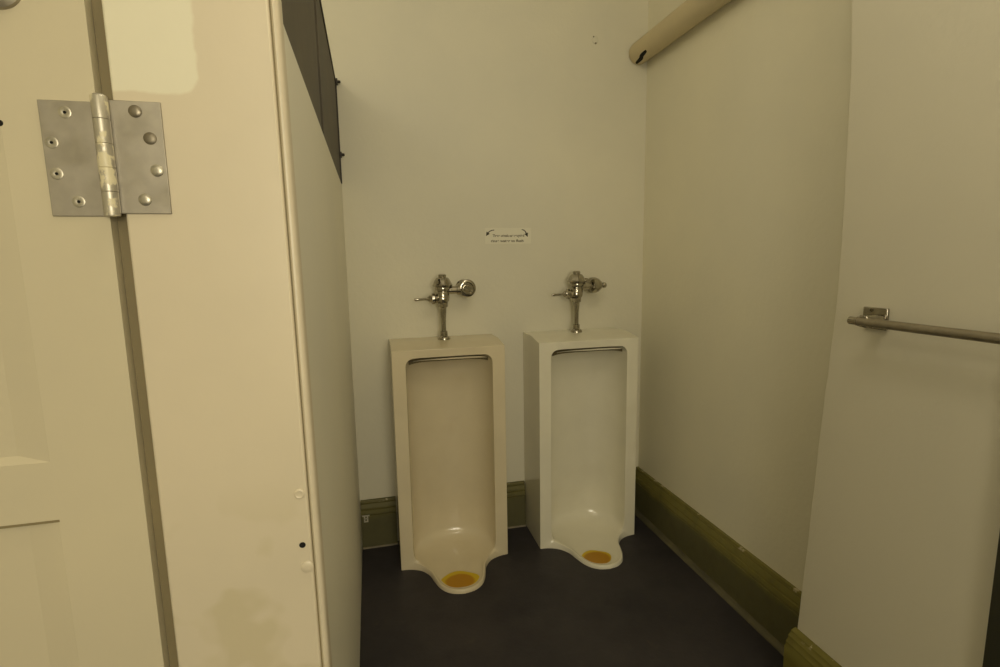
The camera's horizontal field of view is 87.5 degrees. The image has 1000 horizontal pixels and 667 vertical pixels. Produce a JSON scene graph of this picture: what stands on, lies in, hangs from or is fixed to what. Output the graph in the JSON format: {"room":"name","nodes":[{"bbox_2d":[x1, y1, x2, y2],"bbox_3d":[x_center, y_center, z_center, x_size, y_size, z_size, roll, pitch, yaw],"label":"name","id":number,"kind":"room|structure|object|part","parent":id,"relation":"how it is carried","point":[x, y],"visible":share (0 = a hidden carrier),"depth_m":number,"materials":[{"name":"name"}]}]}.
{"room":"public restroom","nodes":[
{"label":"public restroom","id":0,"kind":"room"},
{"bbox_2d":[321,0,648,545],"bbox_3d":[-0.699,-0.376,2.207,3.024,2.810,0.100,-3,8,-14],"label":"wall","id":1,"kind":"structure","parent":0,"point":[459,119],"depth_m":2.27,"materials":[{"name":"beige paint"}]},
{"bbox_2d":[360,480,525,549],"bbox_3d":[-0.676,0.857,2.315,2.794,0.218,0.034,-3,8,-14],"label":"baseboard","id":2,"kind":"structure","parent":1,"relation":"attached to","point":[378,515],"depth_m":2.35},
{"bbox_2d":[485,228,530,243],"bbox_3d":[0.037,-0.436,2.330,0.213,0.070,0.002,-3,8,-14],"label":"wall sign","id":3,"kind":"object","parent":1,"relation":"attached to","point":[492,235],"visible":1,"depth_m":2.33,"materials":[{"name":"paper"}]},
{"bbox_2d":[592,36,597,43],"bbox_3d":[0.420,-1.295,2.305,0.032,0.034,0.004,-3,8,-14],"label":"plug","id":4,"kind":"object","parent":1,"relation":"attached to","point":[594,38],"visible":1,"depth_m":2.30,"materials":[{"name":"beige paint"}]},
{"bbox_2d":[360,515,783,666],"bbox_3d":[-0.183,1.259,0.437,2.824,0.060,3.990,-3,8,-14],"label":"floor","id":5,"kind":"structure","parent":0,"point":[534,606],"depth_m":1.88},
{"bbox_2d":[102,0,361,666],"bbox_3d":[-0.520,0.285,1.463,0.192,1.588,1.592,-3,8,-14],"label":"wall","id":6,"kind":"structure","parent":5,"relation":"on","point":[241,290],"depth_m":0.66,"materials":[{"name":"paint"}]},
{"bbox_2d":[0,0,178,666],"bbox_3d":[-0.728,0.408,0.598,0.729,1.596,0.077,-3,8,-14],"label":"door","id":7,"kind":"structure","parent":6,"relation":"in","point":[84,581],"depth_m":0.61,"materials":[{"name":"paint"}]},
{"bbox_2d":[281,0,344,183],"bbox_3d":[-0.469,-0.705,1.359,0.049,0.400,1.551,-3,8,-14],"label":"panel","id":8,"kind":"object","parent":6,"relation":"on","point":[303,20],"visible":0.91,"depth_m":1.24,"materials":[{"name":"grey metal"}]},
{"bbox_3d":[-0.481,-0.896,1.329,0.031,0.012,1.550,-3,8,-14],"label":"rail","id":9,"kind":"part","parent":8,"relation":"part of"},
{"bbox_3d":[-0.462,0.280,1.490,0.034,1.588,1.567,-3,8,-14],"label":"panel","id":10,"kind":"part","parent":6,"relation":"part of","materials":[{"name":"paint"}]},
{"bbox_2d":[389,334,507,593],"bbox_3d":[-0.197,0.507,2.164,0.457,0.938,0.458,-3,8,-14],"label":"urinal","id":11,"kind":"object","parent":5,"relation":"on","point":[449,405],"visible":1,"depth_m":2.26,"materials":[{"name":"beige ceramic"}]},
{"bbox_2d":[414,274,475,339],"bbox_3d":[-0.237,-0.117,2.238,0.262,0.276,0.132,-3,8,-14],"label":"valve","id":12,"kind":"object","parent":11,"relation":"on","point":[442,284],"visible":1,"depth_m":2.20,"materials":[{"name":"silver metal"}]},
{"bbox_3d":[-0.327,-0.142,2.180,0.063,0.012,0.012,-4,9,-18],"label":"lever","id":13,"kind":"part","parent":12,"relation":"part of","materials":[{"name":"silver metal"}]},
{"bbox_3d":[-0.282,-0.146,2.198,0.044,0.047,0.047,-3,8,-14],"label":"handle","id":14,"kind":"part","parent":12,"relation":"part of","materials":[{"name":"silver metal"}]},
{"bbox_2d":[441,571,479,587],"bbox_3d":[-0.159,0.982,2.083,0.160,0.001,0.121,-3,8,-14],"label":"puddle","id":15,"kind":"object","parent":11,"relation":"in","point":[457,579],"visible":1,"depth_m":2.08,"materials":[{"name":"yellow liquid"}]},
{"bbox_2d":[523,327,637,568],"bbox_3d":[0.391,0.476,2.308,0.457,0.938,0.458,-3,8,-14],"label":"urinal","id":16,"kind":"object","parent":5,"relation":"on","point":[580,389],"visible":1,"depth_m":2.40,"materials":[{"name":"white ceramic"}]},
{"bbox_2d":[552,271,606,332],"bbox_3d":[0.362,-0.144,2.360,0.251,0.276,0.127,-8,11,-41],"label":"valve","id":17,"kind":"object","parent":16,"relation":"on","point":[578,283],"visible":1,"depth_m":2.34,"materials":[{"name":"silver metal"}]},
{"bbox_3d":[0.304,-0.177,2.346,0.044,0.047,0.047,-3,8,-14],"label":"handle","id":18,"kind":"part","parent":17,"relation":"part of","materials":[{"name":"silver metal"}]},
{"bbox_2d":[582,550,610,563],"bbox_3d":[0.412,0.952,2.223,0.129,0.001,0.113,-3,8,-14],"label":"puddle","id":19,"kind":"object","parent":16,"relation":"in","point":[594,556],"visible":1,"depth_m":2.23,"materials":[{"name":"yellow liquid"}]},
{"bbox_2d":[798,0,999,666],"bbox_3d":[1.073,-0.211,0.639,0.142,2.750,1.469,-3,8,-14],"label":"wall pier","id":20,"kind":"object","parent":5,"relation":"on","point":[904,530],"visible":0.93,"depth_m":1.12,"materials":[{"name":"beige paint"}]},
{"bbox_2d":[783,627,841,666],"bbox_3d":[0.886,0.979,1.285,0.036,0.218,0.457,-3,8,-14],"label":"baseboard","id":21,"kind":"object","parent":20,"relation":"attached to","point":[799,650],"visible":1,"depth_m":1.44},
{"bbox_2d":[847,306,999,343],"bbox_3d":[0.901,0.002,0.946,0.068,0.050,0.585,-3,8,-14],"label":"towel bar","id":22,"kind":"object","parent":20,"relation":"attached to","point":[872,317],"visible":1,"depth_m":1.06,"materials":[{"name":"silver metal"}]},
{"bbox_3d":[0.843,-0.029,1.184,0.053,0.028,0.020,-3,8,-14],"label":"post","id":23,"kind":"part","parent":22,"relation":"part of","materials":[{"name":"silver metal"}]},
{"bbox_2d":[982,532,999,666],"bbox_3d":[0.947,0.076,0.874,0.022,2.120,0.114,-3,8,-14],"label":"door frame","id":24,"kind":"structure","parent":20,"relation":"attached to","point":[991,658],"depth_m":0.98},
{"bbox_2d":[638,0,851,590],"bbox_3d":[1.213,-0.175,0.586,0.100,2.810,3.990,-3,8,-14],"label":"wall","id":25,"kind":"structure","parent":0,"point":[747,110],"depth_m":1.82,"materials":[{"name":"beige paint"}]},
{"bbox_2d":[629,0,730,64],"bbox_3d":[0.762,-1.184,1.802,0.095,0.095,1.158,-3,8,-14],"label":"pipe","id":26,"kind":"object","parent":25,"relation":"attached to","point":[690,13],"visible":1,"depth_m":2.04,"materials":[{"name":"metal"}]},
{"bbox_2d":[635,467,801,655],"bbox_3d":[0.820,0.863,2.100,0.051,0.218,1.169,-3,8,-14],"label":"baseboard","id":27,"kind":"structure","parent":25,"relation":"attached to","point":[765,599],"depth_m":1.98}
]}

